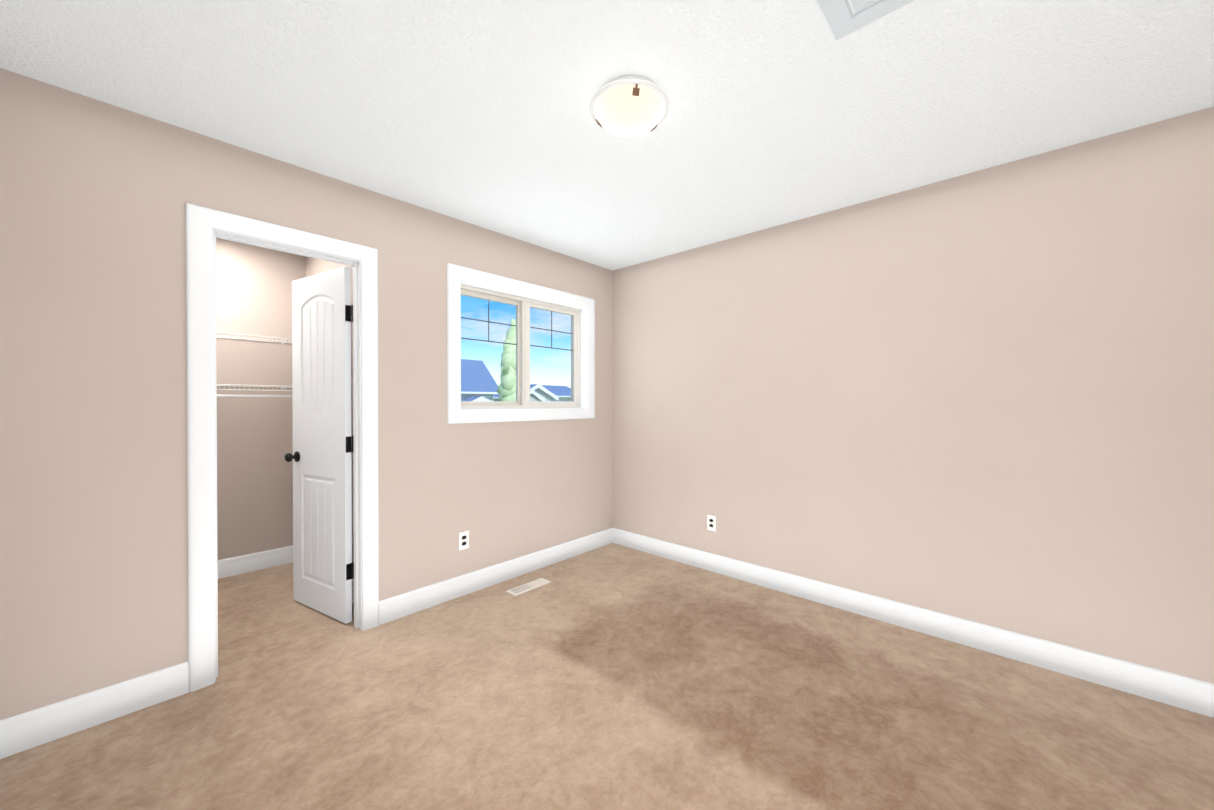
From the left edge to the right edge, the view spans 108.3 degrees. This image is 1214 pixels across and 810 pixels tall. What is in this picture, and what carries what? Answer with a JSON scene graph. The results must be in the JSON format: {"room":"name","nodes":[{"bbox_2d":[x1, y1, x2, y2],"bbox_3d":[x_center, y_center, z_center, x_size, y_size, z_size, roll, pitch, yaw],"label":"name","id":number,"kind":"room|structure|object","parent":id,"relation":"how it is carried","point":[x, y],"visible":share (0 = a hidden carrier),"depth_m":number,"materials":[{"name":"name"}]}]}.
{"room":"empty bedroom","nodes":[
{"label":"empty bedroom","id":0,"kind":"room"},
{"bbox_2d":[216,238,303,559],"bbox_3d":[-2.904,0.019,3.074,0.115,2.440,1.320,0,0,43],"label":"wall","id":1,"kind":"structure","parent":0,"point":[254,444],"depth_m":3.28,"materials":[{"name":"paint"}]},
{"bbox_2d":[216,332,291,397],"bbox_3d":[-2.749,-0.268,2.930,0.307,0.448,1.312,0,0,43],"label":"wire closet shelf","id":2,"kind":"object","parent":1,"relation":"attached to","point":[249,386],"visible":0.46,"depth_m":3.07,"materials":[{"name":"white metal"}]},
{"bbox_2d":[217,545,292,578],"bbox_3d":[-2.856,1.174,3.037,0.016,0.130,1.260,0,0,43],"label":"baseboard","id":3,"kind":"structure","parent":1,"relation":"attached to","point":[242,564],"depth_m":3.27,"materials":[{"name":"white paint"}]},
{"bbox_2d":[0,68,612,719],"bbox_3d":[-1.111,0.021,2.827,0.200,2.440,3.615,0,0,43],"label":"wall","id":4,"kind":"structure","parent":0,"point":[96,196],"depth_m":1.82,"materials":[{"name":"paint"}]},
{"bbox_2d":[0,661,188,758],"bbox_3d":[-1.988,1.183,1.721,0.016,0.130,0.500,0,0,43],"label":"baseboard","id":5,"kind":"structure","parent":4,"relation":"attached to","point":[34,728],"depth_m":1.70,"materials":[{"name":"white paint"}]},
{"bbox_2d":[186,203,378,691],"bbox_3d":[-1.603,0.184,2.231,0.154,2.120,0.780,0,0,43],"label":"door frame","id":6,"kind":"structure","parent":4,"relation":"attached to","point":[202,222],"depth_m":1.99,"materials":[{"name":"white paint"}]},
{"bbox_2d":[285,266,353,623],"bbox_3d":[-1.702,0.226,2.618,0.632,2.008,0.169,0,0,31],"label":"closet door","id":7,"kind":"structure","parent":4,"relation":"in","point":[323,562],"depth_m":2.58,"materials":[{"name":"white paint"}]},
{"bbox_2d":[459,530,468,550],"bbox_3d":[-0.936,0.886,2.869,0.008,0.115,0.070,0,0,43],"label":"outlet","id":8,"kind":"object","parent":4,"relation":"attached to","point":[464,540],"visible":1,"depth_m":2.87,"materials":[{"name":"white plastic"}]},
{"bbox_2d":[379,528,611,624],"bbox_3d":[-0.627,1.173,3.200,0.016,0.130,1.960,0,0,43],"label":"baseboard","id":9,"kind":"structure","parent":4,"relation":"attached to","point":[393,608],"depth_m":2.96,"materials":[{"name":"white paint"}]},
{"bbox_2d":[447,263,594,423],"bbox_3d":[-0.556,-0.392,3.264,0.020,1.020,1.330,0,0,43],"label":"window frame","id":10,"kind":"structure","parent":4,"relation":"in","point":[456,274],"depth_m":3.02,"materials":[{"name":"white paint"}]},
{"bbox_2d":[460,280,586,409],"bbox_3d":[-0.592,-0.392,3.298,0.081,0.860,1.165,0,0,43],"label":"liner","id":11,"kind":"object","parent":4,"relation":"attached to","point":[583,357],"visible":0.62,"depth_m":3.69,"materials":[{"name":"white paint"}]},
{"bbox_2d":[461,284,579,408],"bbox_3d":[-0.650,-0.392,3.351,0.084,0.840,1.145,0,0,43],"label":"window unit","id":12,"kind":"structure","parent":11,"relation":"attached to","point":[522,344],"depth_m":3.34,"materials":[{"name":"white plastic"}]},
{"bbox_2d":[304,256,353,579],"bbox_3d":[-1.903,0.019,3.118,1.530,2.440,0.100,0,0,43],"label":"wall","id":13,"kind":"structure","parent":0,"point":[312,266],"depth_m":2.85,"materials":[{"name":"paint"}]},
{"bbox_2d":[352,579,353,602],"bbox_3d":[-1.901,1.174,3.043,1.415,0.130,0.016,0,0,43],"label":"baseboard","id":14,"kind":"structure","parent":13,"relation":"attached to","point":[352,579],"depth_m":2.76,"materials":[{"name":"white paint"}]},
{"bbox_2d":[0,543,1213,809],"bbox_3d":[-0.279,1.321,2.011,5.800,0.150,3.900,0,0,43],"label":"floor","id":15,"kind":"structure","parent":0,"point":[612,677],"depth_m":1.74,"materials":[{"name":"carpet"}]},
{"bbox_2d":[506,578,550,595],"bbox_3d":[-0.532,1.237,2.991,0.105,0.006,0.305,0,0,43],"label":"air vent register","id":16,"kind":"object","parent":15,"relation":"on","point":[526,587],"visible":1,"depth_m":2.98,"materials":[{"name":"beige metal"}]},
{"bbox_2d":[0,0,1213,270],"bbox_3d":[-0.279,-1.269,1.995,5.800,0.150,3.900,0,0,43],"label":"ceiling","id":17,"kind":"structure","parent":0,"point":[476,112],"depth_m":1.66,"materials":[{"name":"white paint"}]},
{"bbox_2d":[590,75,669,137],"bbox_3d":[0.087,-1.127,1.700,0.310,0.130,0.310,0,0,43],"label":"lamp","id":18,"kind":"object","parent":17,"relation":"attached to","point":[630,106],"visible":1,"depth_m":1.62,"materials":[{"name":"white glass"}]},
{"bbox_2d":[817,0,913,39],"bbox_3d":[0.821,-1.179,0.895,0.830,0.016,0.670,0,0,43],"label":"attic hatch","id":19,"kind":"object","parent":17,"relation":"attached to","point":[844,17],"visible":1,"depth_m":1.31,"materials":[{"name":"white paint"}]},
{"bbox_2d":[613,106,1213,683],"bbox_3d":[1.511,0.021,2.734,3.785,2.440,0.200,0,0,43],"label":"wall","id":20,"kind":"structure","parent":0,"point":[985,396],"depth_m":2.27,"materials":[{"name":"paint"}]},
{"bbox_2d":[707,514,715,531],"bbox_3d":[0.780,0.880,3.271,0.070,0.115,0.008,0,0,43],"label":"outlet","id":21,"kind":"object","parent":20,"relation":"attached to","point":[711,522],"visible":1,"depth_m":3.27,"materials":[{"name":"white plastic"}]},
{"bbox_2d":[612,528,1213,717],"bbox_3d":[1.396,1.177,2.700,3.670,0.130,0.016,0,0,43],"label":"baseboard","id":22,"kind":"structure","parent":20,"relation":"attached to","point":[1187,693],"depth_m":2.26,"materials":[{"name":"white paint"}]},
{"label":"outside","id":23,"kind":"structure","parent":0,"visible":0},
{"bbox_3d":[-12.432,4.078,45.453,120.000,0.200,130.000,0,0,43],"label":"ground","id":24,"kind":"structure","parent":23,"visible":0},
{"bbox_2d":[461,359,497,400],"bbox_3d":[-15.616,0.605,20.908,5.530,7.050,22.400,0,0,43],"label":"house","id":25,"kind":"structure","parent":24,"relation":"on","point":[470,367],"depth_m":27.50,"materials":[{"name":"blue"}]},
{"bbox_2d":[496,318,515,400],"bbox_3d":[-3.885,0.248,18.428,1.366,7.793,1.333,0,0,43],"label":"tree","id":26,"kind":"object","parent":24,"relation":"on","point":[511,390],"depth_m":17.94,"materials":[{"name":"green plant"}]},
{"bbox_2d":[493,384,570,400],"bbox_3d":[-7.513,0.985,42.708,11.630,6.020,11.150,0,0,43],"label":"house","id":27,"kind":"structure","parent":24,"relation":"on","point":[546,395],"depth_m":38.57,"materials":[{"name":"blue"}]}
]}

